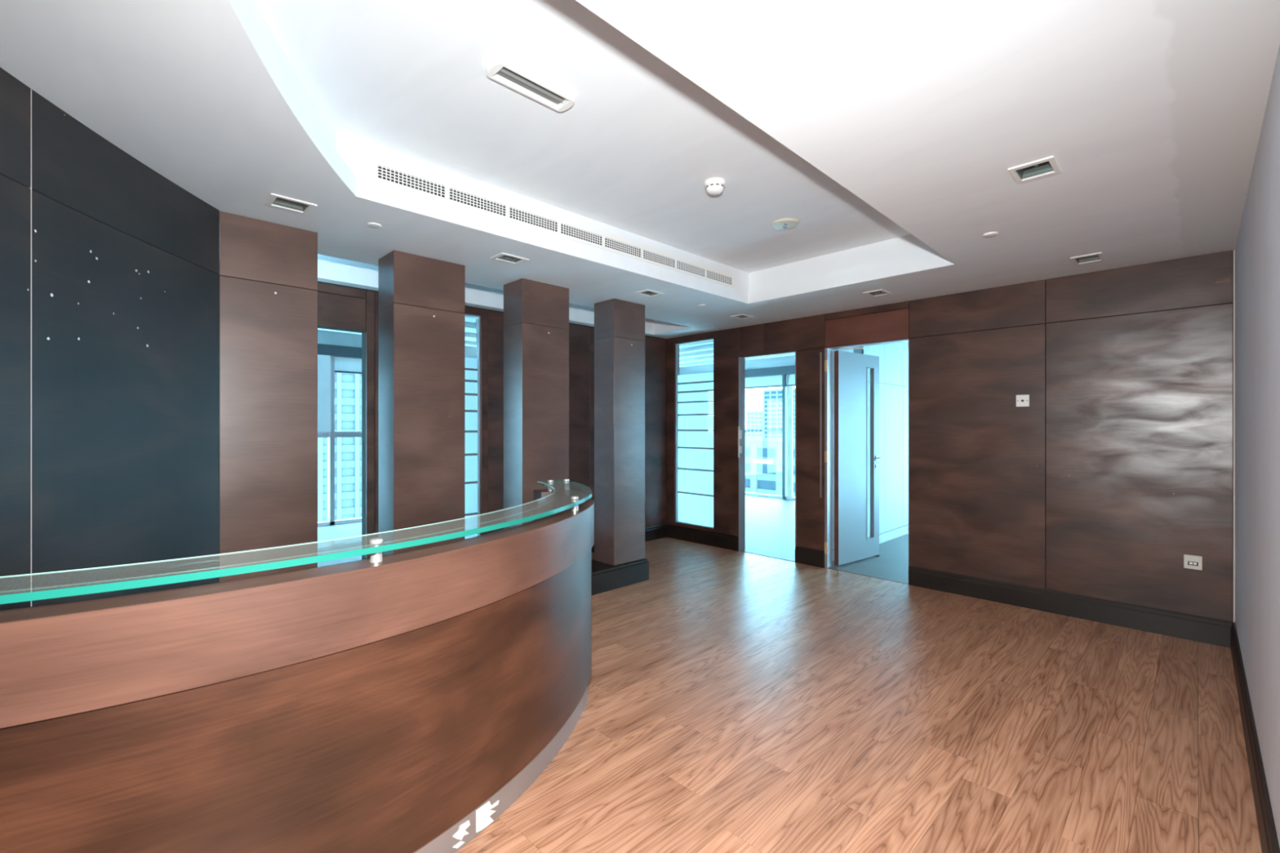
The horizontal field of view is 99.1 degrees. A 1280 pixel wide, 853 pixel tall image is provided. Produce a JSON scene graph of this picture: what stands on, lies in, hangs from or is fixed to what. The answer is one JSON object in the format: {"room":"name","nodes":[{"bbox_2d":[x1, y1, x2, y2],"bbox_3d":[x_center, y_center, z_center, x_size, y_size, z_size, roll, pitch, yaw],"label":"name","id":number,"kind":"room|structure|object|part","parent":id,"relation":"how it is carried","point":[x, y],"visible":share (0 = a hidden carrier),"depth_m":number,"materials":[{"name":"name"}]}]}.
{"room":"office reception area","nodes":[
{"label":"office reception area","id":0,"kind":"room"},
{"bbox_2d":[0,66,219,610],"bbox_3d":[-1.649,-0.030,0.817,0.354,2.860,4.178,0,0,-20],"label":"wall","id":1,"kind":"structure","parent":0,"point":[109,267],"depth_m":2.08,"materials":[{"name":"black"}]},
{"bbox_3d":[-1.887,-0.952,1.310,0.029,0.329,1.019,0,0,-16],"label":"panel","id":2,"kind":"part","parent":1,"relation":"part of","materials":[{"name":"grey wood"}]},
{"bbox_3d":[-1.887,0.307,1.310,0.029,2.183,1.019,0,0,-16],"label":"panel","id":3,"kind":"part","parent":1,"relation":"part of","materials":[{"name":"grey wood"}]},
{"bbox_2d":[27,229,149,346],"bbox_3d":[-2.071,-0.483,2.118,0.006,0.375,0.668,0,0,-10],"label":"light","id":4,"kind":"object","parent":1,"relation":"attached to","point":[81,293],"depth_m":2.02,"materials":[{"name":"white"}]},
{"bbox_3d":[-2.108,-0.952,2.311,0.029,0.329,1.028,0,0,-9],"label":"panel","id":5,"kind":"part","parent":1,"relation":"part of","materials":[{"name":"grey wood"}]},
{"bbox_3d":[-2.108,0.307,2.311,0.029,2.183,1.028,0,0,-9],"label":"panel","id":6,"kind":"part","parent":1,"relation":"part of","materials":[{"name":"grey wood"}]},
{"bbox_2d":[317,281,666,559],"bbox_3d":[-2.084,-0.030,4.633,6.712,2.860,0.106,0,0,-44],"label":"wall","id":7,"kind":"structure","parent":0,"point":[340,307],"depth_m":5.24,"materials":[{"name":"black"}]},
{"bbox_3d":[-2.510,-1.070,4.155,0.790,0.066,0.020,0,0,-44],"label":"panel","id":8,"kind":"part","parent":7,"relation":"part of","materials":[{"name":"brown wood"}]},
{"bbox_3d":[-2.512,-0.902,4.157,0.790,0.261,0.014,0,0,-44],"label":"panel","id":9,"kind":"part","parent":7,"relation":"part of","materials":[{"name":"brown wood"}]},
{"bbox_3d":[-2.203,0.147,4.456,0.062,2.501,0.020,0,0,-44],"label":"panel","id":10,"kind":"part","parent":7,"relation":"part of","materials":[{"name":"brown wood"}]},
{"bbox_3d":[-2.080,0.147,4.581,0.281,2.501,0.014,0,0,-44],"label":"panel","id":11,"kind":"part","parent":7,"relation":"part of","materials":[{"name":"brown wood"}]},
{"bbox_2d":[464,313,479,538],"bbox_3d":[-1.744,0.068,4.967,0.603,2.223,0.056,0,0,-44],"label":"window","id":12,"kind":"structure","parent":7,"relation":"in","point":[472,403],"depth_m":5.14,"materials":[{"name":"grey"}]},
{"bbox_3d":[-1.746,1.000,4.969,0.577,0.331,0.002,0,0,-44],"label":"frosted panel","id":13,"kind":"part","parent":12,"relation":"part of","materials":[{"name":"glass"}]},
{"bbox_3d":[-1.746,0.675,4.969,0.577,0.274,0.002,0,0,-44],"label":"frosted panel","id":14,"kind":"part","parent":12,"relation":"part of","materials":[{"name":"glass"}]},
{"bbox_3d":[-1.746,0.395,4.969,0.577,0.242,0.002,0,0,-44],"label":"frosted panel","id":15,"kind":"part","parent":12,"relation":"part of","materials":[{"name":"glass"}]},
{"bbox_3d":[-1.746,0.155,4.969,0.577,0.194,0.002,0,0,-44],"label":"frosted panel","id":16,"kind":"part","parent":12,"relation":"part of","materials":[{"name":"blue glass"}]},
{"bbox_3d":[-1.746,-0.049,4.969,0.577,0.170,0.002,0,0,-44],"label":"frosted panel","id":17,"kind":"part","parent":12,"relation":"part of","materials":[{"name":"blue glass"}]},
{"bbox_3d":[-1.746,-0.223,4.969,0.577,0.134,0.002,0,0,-44],"label":"frosted panel","id":18,"kind":"part","parent":12,"relation":"part of","materials":[{"name":"blue glass"}]},
{"bbox_3d":[-1.746,-0.364,4.969,0.577,0.104,0.002,0,0,-44],"label":"frosted panel","id":19,"kind":"part","parent":12,"relation":"part of","materials":[{"name":"blue glass"}]},
{"bbox_3d":[-1.746,-0.481,4.969,0.577,0.087,0.002,0,0,-44],"label":"frosted panel","id":20,"kind":"part","parent":12,"relation":"part of","materials":[{"name":"blue glass"}]},
{"bbox_3d":[-1.746,-0.596,4.969,0.577,0.098,0.002,0,0,-44],"label":"frosted panel","id":21,"kind":"part","parent":12,"relation":"part of","materials":[{"name":"blue glass"}]},
{"bbox_3d":[-1.714,0.147,4.937,0.735,2.505,0.018,0,0,-44],"label":"panel","id":22,"kind":"part","parent":7,"relation":"part of","materials":[{"name":"brown wood"}]},
{"bbox_3d":[-1.007,0.147,5.633,1.246,2.501,0.014,0,0,-44],"label":"panel","id":23,"kind":"part","parent":7,"relation":"part of","materials":[{"name":"brown wood"}]},
{"bbox_3d":[-0.115,0.147,6.508,1.244,2.501,0.014,0,0,-44],"label":"panel","id":24,"kind":"part","parent":7,"relation":"part of","materials":[{"name":"brown wood"}]},
{"bbox_2d":[591,524,666,552],"bbox_3d":[-0.550,1.317,6.058,2.498,0.165,0.020,0,0,-44],"label":"baseboard","id":25,"kind":"structure","parent":7,"relation":"attached to","point":[658,531],"depth_m":6.77,"materials":[{"name":"black wood"}]},
{"bbox_2d":[317,316,795,367],"bbox_3d":[0.382,-1.375,4.752,11.800,0.170,11.250,0,0,-44],"label":"ceiling","id":26,"kind":"structure","parent":0,"point":[698,353],"depth_m":9.32,"materials":[{"name":"white paint"}]},
{"bbox_2d":[0,0,1279,338],"bbox_3d":[-0.333,-1.259,2.860,6.730,0.282,4.950,0,0,-44],"label":"ceiling","id":27,"kind":"structure","parent":0,"point":[891,131],"depth_m":2.21,"materials":[{"name":"paint"}]},
{"bbox_2d":[263,193,317,215],"bbox_3d":[-1.756,-1.142,2.743,0.198,0.062,0.170,0,0,-44],"label":"ceiling light","id":28,"kind":"object","parent":27,"relation":"attached to","point":[275,199],"visible":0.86,"depth_m":2.77,"materials":[{"name":"white plastic"}]},
{"bbox_2d":[367,222,381,228],"bbox_3d":[-1.473,-1.114,3.027,0.072,0.008,0.072,0,0,-44],"label":"sprinkler cover","id":29,"kind":"object","parent":27,"relation":"attached to","point":[375,225],"visible":1,"depth_m":3.02,"materials":[{"name":"white plastic"}]},
{"bbox_2d":[490,252,528,265],"bbox_3d":[-0.865,-1.142,3.630,0.206,0.062,0.150,0,0,-44],"label":"ceiling light","id":30,"kind":"object","parent":27,"relation":"attached to","point":[502,255],"visible":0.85,"depth_m":3.66,"materials":[{"name":"white plastic"}]},
{"bbox_2d":[486,56,574,111],"bbox_3d":[-0.439,-1.386,2.225,0.380,0.026,0.114,0,0,-44],"label":"recessed light","id":31,"kind":"object","parent":27,"relation":"in","point":[500,69],"visible":1,"depth_m":2.21,"materials":[{"name":"white plastic"}]},
{"bbox_2d":[370,153,733,288],"bbox_3d":[-0.252,-1.284,3.754,3.024,0.128,0.006,0,0,-44],"label":"ceiling vent","id":32,"kind":"object","parent":27,"relation":"in","point":[384,171],"visible":1,"depth_m":3.33,"materials":[{"name":"white plastic"}]},
{"bbox_2d":[634,288,664,297],"bbox_3d":[0.080,-1.142,4.569,0.206,0.062,0.150,0,0,-44],"label":"ceiling light","id":33,"kind":"object","parent":27,"relation":"attached to","point":[646,292],"visible":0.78,"depth_m":4.60,"materials":[{"name":"white plastic"}]},
{"bbox_2d":[704,177,725,195],"bbox_3d":[0.430,-1.367,3.132,0.122,0.066,0.122,0,0,-44],"label":"smoke detector","id":34,"kind":"object","parent":27,"relation":"attached to","point":[713,186],"visible":1,"depth_m":3.09,"materials":[{"name":"white plastic"}]},
{"bbox_2d":[730,314,754,319],"bbox_3d":[1.041,-1.142,5.549,0.206,0.062,0.150,0,0,-44],"label":"ceiling light","id":35,"kind":"object","parent":27,"relation":"attached to","point":[742,316],"visible":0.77,"depth_m":5.58,"materials":[{"name":"white plastic"}]},
{"bbox_2d":[771,217,799,230],"bbox_3d":[0.999,-1.390,3.759,0.186,0.019,0.186,0,0,-44],"label":"ceiling speaker","id":36,"kind":"object","parent":27,"relation":"attached to","point":[784,224],"visible":1,"depth_m":3.73,"materials":[{"name":"beige plastic"}]},
{"bbox_2d":[862,288,891,297],"bbox_3d":[1.988,-1.142,4.569,0.206,0.062,0.156,0,0,-44],"label":"ceiling light","id":37,"kind":"object","parent":27,"relation":"attached to","point":[878,292],"visible":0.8,"depth_m":4.60,"materials":[{"name":"white plastic"}]},
{"bbox_2d":[982,231,998,237],"bbox_3d":[2.037,-1.113,3.172,0.076,0.010,0.076,0,0,-44],"label":"sprinkler cover","id":38,"kind":"object","parent":27,"relation":"attached to","point":[990,234],"visible":1,"depth_m":3.15,"materials":[{"name":"white plastic"}]},
{"bbox_2d":[1007,155,1061,184],"bbox_3d":[1.720,-1.142,2.378,0.198,0.062,0.160,0,0,-44],"label":"ceiling light","id":39,"kind":"object","parent":27,"relation":"attached to","point":[1048,164],"visible":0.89,"depth_m":2.40,"materials":[{"name":"white plastic"}]},
{"bbox_2d":[1070,252,1106,265],"bbox_3d":[2.983,-1.142,3.634,0.226,0.062,0.160,0,0,-44],"label":"ceiling light","id":40,"kind":"object","parent":27,"relation":"attached to","point":[1100,256],"visible":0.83,"depth_m":3.67,"materials":[{"name":"white plastic"}]},
{"bbox_2d":[679,355,795,500],"bbox_3d":[4.523,0.020,8.813,0.240,2.760,11.110,0,0,-44],"label":"window","id":41,"kind":"structure","parent":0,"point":[780,371],"depth_m":10.52,"materials":[{"name":"glass"}]},
{"bbox_3d":[4.523,-1.255,8.813,0.100,0.210,11.050,0,0,-44],"label":"head panel","id":42,"kind":"part","parent":41,"relation":"part of","materials":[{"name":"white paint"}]},
{"bbox_2d":[745,374,782,387],"bbox_3d":[2.271,-0.900,11.097,0.006,0.198,1.465,0,0,-44],"label":"roller blind","id":43,"kind":"object","parent":41,"relation":"attached to","point":[768,381],"depth_m":10.88,"materials":[{"name":"white fabric"}]},
{"bbox_2d":[786,373,795,384],"bbox_3d":[3.321,-0.900,10.025,0.006,0.198,1.395,0,0,-44],"label":"roller blind","id":44,"kind":"object","parent":41,"relation":"attached to","point":[790,377],"depth_m":10.45,"materials":[{"name":"white fabric"}]},
{"bbox_2d":[317,491,1262,852],"bbox_3d":[0.382,1.425,4.752,11.600,0.050,11.050,0,0,-44],"label":"floor","id":45,"kind":"structure","parent":0,"point":[737,701],"depth_m":2.56,"materials":[{"name":"brown wood"}]},
{"bbox_2d":[0,478,594,852],"bbox_3d":[-0.902,0.865,2.171,0.980,1.071,2.931,0,0,22],"label":"reception desk","id":46,"kind":"object","parent":45,"relation":"on","point":[403,702],"visible":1,"depth_m":1.43,"materials":[{"name":"brown wood"}]},
{"bbox_2d":[0,478,592,604],"bbox_3d":[-0.834,0.351,2.123,0.781,0.018,2.926,0,0,26],"label":"countertop","id":47,"kind":"structure","parent":46,"relation":"on","point":[562,488],"depth_m":1.40,"materials":[{"name":"teal"}]},
{"bbox_3d":[-0.839,1.343,2.083,0.707,0.115,2.811,0,0,26],"label":"kick plate","id":48,"kind":"part","parent":46,"relation":"part of","materials":[{"name":"silver metal"}]},
{"bbox_3d":[-0.576,0.898,3.371,0.108,1.004,0.178,0,0,-30],"label":"panel","id":49,"kind":"part","parent":46,"relation":"part of","materials":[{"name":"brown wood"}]},
{"bbox_2d":[317,329,475,526],"bbox_3d":[-3.465,0.020,8.675,11.660,2.760,0.300,0,0,-44],"label":"window","id":50,"kind":"structure","parent":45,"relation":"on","point":[344,349],"depth_m":7.76,"materials":[{"name":"clear glass"}]},
{"bbox_3d":[-3.486,0.115,8.697,11.600,0.080,0.040,0,0,-44],"label":"guard rail","id":51,"kind":"part","parent":50,"relation":"part of","materials":[{"name":"grey metal"}]},
{"bbox_2d":[334,356,361,372],"bbox_3d":[-3.881,-0.900,8.321,1.420,0.198,0.006,0,0,-44],"label":"roller blind","id":52,"kind":"object","parent":50,"relation":"attached to","point":[344,364],"depth_m":7.95,"materials":[{"name":"white fabric"}]},
{"bbox_3d":[-3.486,-1.255,8.697,11.600,0.210,0.100,0,0,-44],"label":"head panel","id":53,"kind":"part","parent":50,"relation":"part of","materials":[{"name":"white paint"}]},
{"bbox_2d":[591,558,648,595],"bbox_3d":[-1.154,1.306,4.028,3.113,0.187,0.362,0,0,-44],"label":"trim","id":54,"kind":"structure","parent":45,"relation":"on","point":[606,577],"depth_m":4.74,"materials":[{"name":"black wood"}]},
{"bbox_2d":[219,211,317,582],"bbox_3d":[-2.111,0.048,3.080,0.450,2.324,0.284,0,0,-44],"label":"pillar","id":55,"kind":"structure","parent":54,"relation":"on","point":[268,270],"depth_m":2.96,"materials":[{"name":"brown wood"}]},
{"bbox_3d":[-2.112,-0.949,3.081,0.450,0.330,0.283,0,0,-44],"label":"panel","id":56,"kind":"part","parent":55,"relation":"part of","materials":[{"name":"brown wood"}]},
{"bbox_2d":[378,249,465,555],"bbox_3d":[-1.478,0.048,3.710,0.479,2.324,0.274,0,0,-44],"label":"pillar","id":57,"kind":"structure","parent":54,"relation":"on","point":[422,300],"depth_m":3.59,"materials":[{"name":"brown wood"}]},
{"bbox_3d":[-1.478,-0.949,3.710,0.479,0.330,0.272,0,0,-44],"label":"panel","id":58,"kind":"part","parent":57,"relation":"part of","materials":[{"name":"brown wood"}]},
{"bbox_2d":[503,278,568,529],"bbox_3d":[-0.823,0.048,4.352,0.437,2.324,0.274,0,0,-44],"label":"pillar","id":59,"kind":"structure","parent":54,"relation":"on","point":[536,313],"depth_m":4.22,"materials":[{"name":"brown wood"}]},
{"bbox_3d":[-0.823,-0.949,4.352,0.437,0.330,0.272,0,0,-44],"label":"panel","id":60,"kind":"part","parent":59,"relation":"part of","materials":[{"name":"brown wood"}]},
{"bbox_2d":[594,298,644,565],"bbox_3d":[-0.184,0.048,4.979,0.381,2.324,0.274,0,0,-44],"label":"pillar","id":61,"kind":"structure","parent":54,"relation":"on","point":[619,324],"depth_m":4.86,"materials":[{"name":"brown wood"}]},
{"bbox_3d":[-0.184,-0.949,4.979,0.381,0.330,0.272,0,0,-44],"label":"panel","id":62,"kind":"part","parent":61,"relation":"part of","materials":[{"name":"brown wood"}]},
{"bbox_2d":[831,341,908,561],"bbox_3d":[3.290,0.025,7.021,4.130,2.750,0.122,0,0,-44],"label":"wall","id":63,"kind":"structure","parent":0,"point":[894,357],"depth_m":6.79,"materials":[{"name":"white"}]},
{"bbox_3d":[2.103,0.384,5.796,0.716,1.808,0.011,0,0,-44],"label":"panel","id":64,"kind":"part","parent":63,"relation":"part of","materials":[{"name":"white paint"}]},
{"bbox_3d":[2.103,-0.935,5.796,0.716,0.822,0.011,0,0,-44],"label":"panel","id":65,"kind":"part","parent":63,"relation":"part of","materials":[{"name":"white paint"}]},
{"bbox_3d":[2.760,-0.935,6.440,0.596,0.822,0.011,0,0,-44],"label":"panel","id":66,"kind":"part","parent":63,"relation":"part of","materials":[{"name":"white paint"}]},
{"bbox_3d":[2.760,0.384,6.440,0.596,1.808,0.011,0,0,-44],"label":"panel","id":67,"kind":"part","parent":63,"relation":"part of","materials":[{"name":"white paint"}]},
{"bbox_3d":[3.189,-0.935,6.860,0.596,0.822,0.011,0,0,-44],"label":"panel","id":68,"kind":"part","parent":63,"relation":"part of","materials":[{"name":"white paint"}]},
{"bbox_3d":[3.189,0.384,6.860,0.596,1.808,0.011,0,0,-44],"label":"panel","id":69,"kind":"part","parent":63,"relation":"part of","materials":[{"name":"white paint"}]},
{"bbox_3d":[3.696,-0.935,7.357,0.816,0.822,0.011,0,0,-44],"label":"panel","id":70,"kind":"part","parent":63,"relation":"part of","materials":[{"name":"white paint"}]},
{"bbox_3d":[3.696,0.384,7.357,0.816,1.808,0.011,0,0,-44],"label":"panel","id":71,"kind":"part","parent":63,"relation":"part of","materials":[{"name":"white paint"}]},
{"bbox_2d":[666,250,1233,621],"bbox_3d":[2.089,-0.030,5.221,0.096,2.860,5.110,0,0,-44],"label":"wall","id":72,"kind":"structure","parent":0,"point":[1117,467],"depth_m":4.10,"materials":[{"name":"brown wood"}]},
{"bbox_2d":[675,337,713,528],"bbox_3d":[0.681,0.083,6.657,0.056,2.243,0.615,0,0,-44],"label":"window","id":73,"kind":"structure","parent":72,"relation":"in","point":[694,424],"depth_m":6.69,"materials":[{"name":"grey"}]},
{"bbox_3d":[0.683,1.012,6.660,0.002,0.356,0.589,0,0,-44],"label":"frosted panel","id":74,"kind":"part","parent":73,"relation":"part of","materials":[{"name":"glass"}]},
{"bbox_3d":[0.683,0.675,6.660,0.002,0.274,0.589,0,0,-44],"label":"frosted panel","id":75,"kind":"part","parent":73,"relation":"part of","materials":[{"name":"glass"}]},
{"bbox_3d":[0.683,0.395,6.660,0.002,0.242,0.589,0,0,-44],"label":"frosted panel","id":76,"kind":"part","parent":73,"relation":"part of","materials":[{"name":"glass"}]},
{"bbox_3d":[0.683,0.155,6.660,0.002,0.194,0.589,0,0,-44],"label":"frosted panel","id":77,"kind":"part","parent":73,"relation":"part of","materials":[{"name":"blue glass"}]},
{"bbox_3d":[0.683,-0.049,6.660,0.002,0.170,0.589,0,0,-44],"label":"frosted panel","id":78,"kind":"part","parent":73,"relation":"part of","materials":[{"name":"blue glass"}]},
{"bbox_3d":[0.683,-0.223,6.660,0.002,0.134,0.589,0,0,-44],"label":"frosted panel","id":79,"kind":"part","parent":73,"relation":"part of","materials":[{"name":"blue glass"}]},
{"bbox_3d":[0.683,-0.364,6.660,0.002,0.104,0.589,0,0,-44],"label":"frosted panel","id":80,"kind":"part","parent":73,"relation":"part of","materials":[{"name":"blue glass"}]},
{"bbox_3d":[0.683,-0.481,6.660,0.002,0.087,0.589,0,0,-44],"label":"frosted panel","id":81,"kind":"part","parent":73,"relation":"part of","materials":[{"name":"blue glass"}]},
{"bbox_3d":[0.683,-0.596,6.660,0.002,0.098,0.589,0,0,-44],"label":"frosted panel","id":82,"kind":"part","parent":73,"relation":"part of","materials":[{"name":"blue glass"}]},
{"bbox_2d":[666,524,737,551],"bbox_3d":[0.719,1.317,6.536,0.020,0.165,1.074,0,0,-44],"label":"baseboard","id":83,"kind":"structure","parent":72,"relation":"attached to","point":[722,540],"depth_m":6.49,"materials":[{"name":"black wood"}]},
{"bbox_3d":[0.731,0.141,6.547,0.012,2.512,1.113,0,0,-44],"label":"panel","id":84,"kind":"part","parent":72,"relation":"part of","materials":[{"name":"brown wood"}]},
{"bbox_3d":[1.234,-0.950,6.034,0.012,0.332,0.320,0,0,-44],"label":"panel","id":85,"kind":"part","parent":72,"relation":"part of","materials":[{"name":"brown wood"}]},
{"bbox_2d":[737,351,795,561],"bbox_3d":[1.386,0.310,5.927,0.121,2.179,0.725,0,0,-44],"label":"door","id":86,"kind":"structure","parent":72,"relation":"in","point":[741,428],"depth_m":6.15,"materials":[{"name":"painted leaf"},{"name":"metal"},{"name":"glass"}]},
{"bbox_3d":[1.102,1.317,6.144,0.020,0.165,0.018,0,0,-44],"label":"reveal skirting","id":87,"kind":"part","parent":86,"relation":"part of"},
{"bbox_3d":[1.127,0.175,6.146,0.044,0.350,0.018,0,0,-44],"label":"strike plate","id":88,"kind":"part","parent":86,"relation":"part of","materials":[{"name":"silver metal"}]},
{"bbox_3d":[1.592,-0.950,5.669,0.012,0.332,0.695,0,0,-44],"label":"panel","id":89,"kind":"part","parent":72,"relation":"part of","materials":[{"name":"brown wood"}]},
{"bbox_2d":[795,546,824,568],"bbox_3d":[1.714,1.317,5.522,0.020,0.165,0.314,0,0,-44],"label":"baseboard","id":90,"kind":"structure","parent":72,"relation":"attached to","point":[815,557],"depth_m":5.51,"materials":[{"name":"black wood"}]},
{"bbox_3d":[1.726,0.309,5.532,0.012,2.178,0.312,0,0,-44],"label":"panel","id":91,"kind":"part","parent":72,"relation":"part of","materials":[{"name":"brown wood"}]},
{"bbox_2d":[820,352,822,497],"bbox_3d":[1.802,-0.015,5.441,0.006,1.450,0.014,0,0,-44],"label":"trim","id":92,"kind":"structure","parent":72,"relation":"attached to","point":[820,353],"depth_m":5.44,"materials":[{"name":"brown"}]},
{"bbox_2d":[824,338,909,583],"bbox_3d":[2.424,0.310,5.439,0.920,2.180,0.794,0,0,-44],"label":"door","id":93,"kind":"structure","parent":72,"relation":"in","point":[852,543],"depth_m":5.57,"materials":[{"name":"grey"}]},
{"bbox_3d":[2.105,-0.766,5.411,0.225,0.023,0.036,0,0,40],"label":"closer arm","id":94,"kind":"part","parent":93,"relation":"part of","materials":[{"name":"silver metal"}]},
{"bbox_2d":[853,346,862,354],"bbox_3d":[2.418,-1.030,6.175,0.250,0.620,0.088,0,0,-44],"label":"door closer","id":95,"kind":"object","parent":93,"relation":"attached to","point":[858,350],"depth_m":6.15,"materials":[{"name":"grey metal"}]},
{"bbox_3d":[2.528,0.341,5.829,0.151,0.051,0.059,0,0,-37],"label":"lever handle","id":96,"kind":"part","parent":93,"relation":"part of","materials":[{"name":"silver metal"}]},
{"bbox_3d":[2.115,-1.085,5.136,0.012,0.062,0.790,0,0,-44],"label":"panel","id":97,"kind":"part","parent":72,"relation":"part of","materials":[{"name":"brown wood"}]},
{"bbox_3d":[2.115,-0.917,5.136,0.012,0.266,0.790,0,0,-44],"label":"panel","id":98,"kind":"part","parent":72,"relation":"part of","materials":[{"name":"red wood"}]},
{"bbox_3d":[2.738,-0.950,4.500,0.012,0.332,0.982,0,0,-44],"label":"panel","id":99,"kind":"part","parent":72,"relation":"part of","materials":[{"name":"brown wood"}]},
{"bbox_3d":[2.738,0.309,4.500,0.012,2.178,0.982,0,0,-44],"label":"panel","id":100,"kind":"part","parent":72,"relation":"part of","materials":[{"name":"brown wood"}]},
{"bbox_2d":[1016,394,1029,406],"bbox_3d":[2.974,-0.200,4.243,0.011,0.092,0.086,0,0,-44],"label":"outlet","id":101,"kind":"object","parent":72,"relation":"attached to","point":[1021,400],"visible":1,"depth_m":4.24,"materials":[{"name":"white plastic"}]},
{"bbox_2d":[908,565,1235,648],"bbox_3d":[3.067,1.317,4.142,0.020,0.165,1.955,0,0,-44],"label":"baseboard","id":102,"kind":"structure","parent":72,"relation":"attached to","point":[1217,632],"depth_m":3.97,"materials":[{"name":"black wood"}]},
{"bbox_3d":[3.421,-0.950,3.804,0.012,0.332,0.961,0,0,-44],"label":"panel","id":103,"kind":"part","parent":72,"relation":"part of","materials":[{"name":"brown wood"}]},
{"bbox_3d":[3.421,0.309,3.804,0.012,2.178,0.961,0,0,-44],"label":"panel","id":104,"kind":"part","parent":72,"relation":"part of","materials":[{"name":"brown wood"}]},
{"bbox_2d":[1183,554,1202,570],"bbox_3d":[3.625,0.890,3.579,0.012,0.090,0.086,0,0,-44],"label":"socket","id":105,"kind":"object","parent":72,"relation":"attached to","point":[1190,562],"visible":1,"depth_m":3.58,"materials":[{"name":"beige plastic"}]},
{"bbox_2d":[1235,44,1279,848],"bbox_3d":[1.443,-0.030,1.093,6.790,2.860,0.120,0,0,-44],"label":"wall","id":106,"kind":"structure","parent":0,"point":[1257,250],"depth_m":2.04,"materials":[{"name":"grey paint"}]},
{"bbox_2d":[1233,249,1235,622],"bbox_3d":[3.755,0.060,3.450,0.006,2.350,0.008,0,0,-44],"label":"trim","id":107,"kind":"structure","parent":106,"relation":"attached to","point":[1233,250],"depth_m":3.45,"materials":[{"name":"beige"}]},
{"bbox_2d":[1231,622,1279,852],"bbox_3d":[1.461,1.317,1.208,6.378,0.165,0.020,0,0,-44],"label":"baseboard","id":108,"kind":"structure","parent":106,"relation":"attached to","point":[1264,816],"depth_m":2.09,"materials":[{"name":"black wood"}]},
{"label":"outside","id":109,"kind":"structure","parent":0,"visible":0},
{"bbox_2d":[317,373,707,521],"bbox_3d":[-34.631,10.900,71.021,100.400,71.694,30.450,0,0,-44],"label":"building","id":110,"kind":"structure","parent":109,"point":[348,387],"depth_m":54.86,"materials":[{"name":"grey"}]},
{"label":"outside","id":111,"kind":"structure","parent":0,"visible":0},
{"bbox_2d":[763,388,795,437],"bbox_3d":[104.781,19.400,342.954,30.645,85.232,44.147,0,0,-44],"label":"office tower","id":112,"kind":"structure","parent":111,"point":[772,398],"depth_m":342.54,"materials":[{"name":"grey"}]},
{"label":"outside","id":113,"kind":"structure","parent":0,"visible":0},
{"bbox_2d":[746,410,763,437],"bbox_3d":[83.075,25.900,361.585,25.180,72.202,12.720,0,0,-44],"label":"office tower","id":114,"kind":"structure","parent":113,"point":[754,419],"depth_m":352.72,"materials":[{"name":"grey"}]},
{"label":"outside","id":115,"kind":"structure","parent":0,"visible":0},
{"bbox_2d":[707,436,795,497],"bbox_3d":[38.476,23.000,160.283,41.510,38.599,76.800,0,0,-44],"label":"podium building","id":116,"kind":"structure","parent":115,"point":[763,455],"depth_m":138.87,"materials":[{"name":"grey"}]}
]}

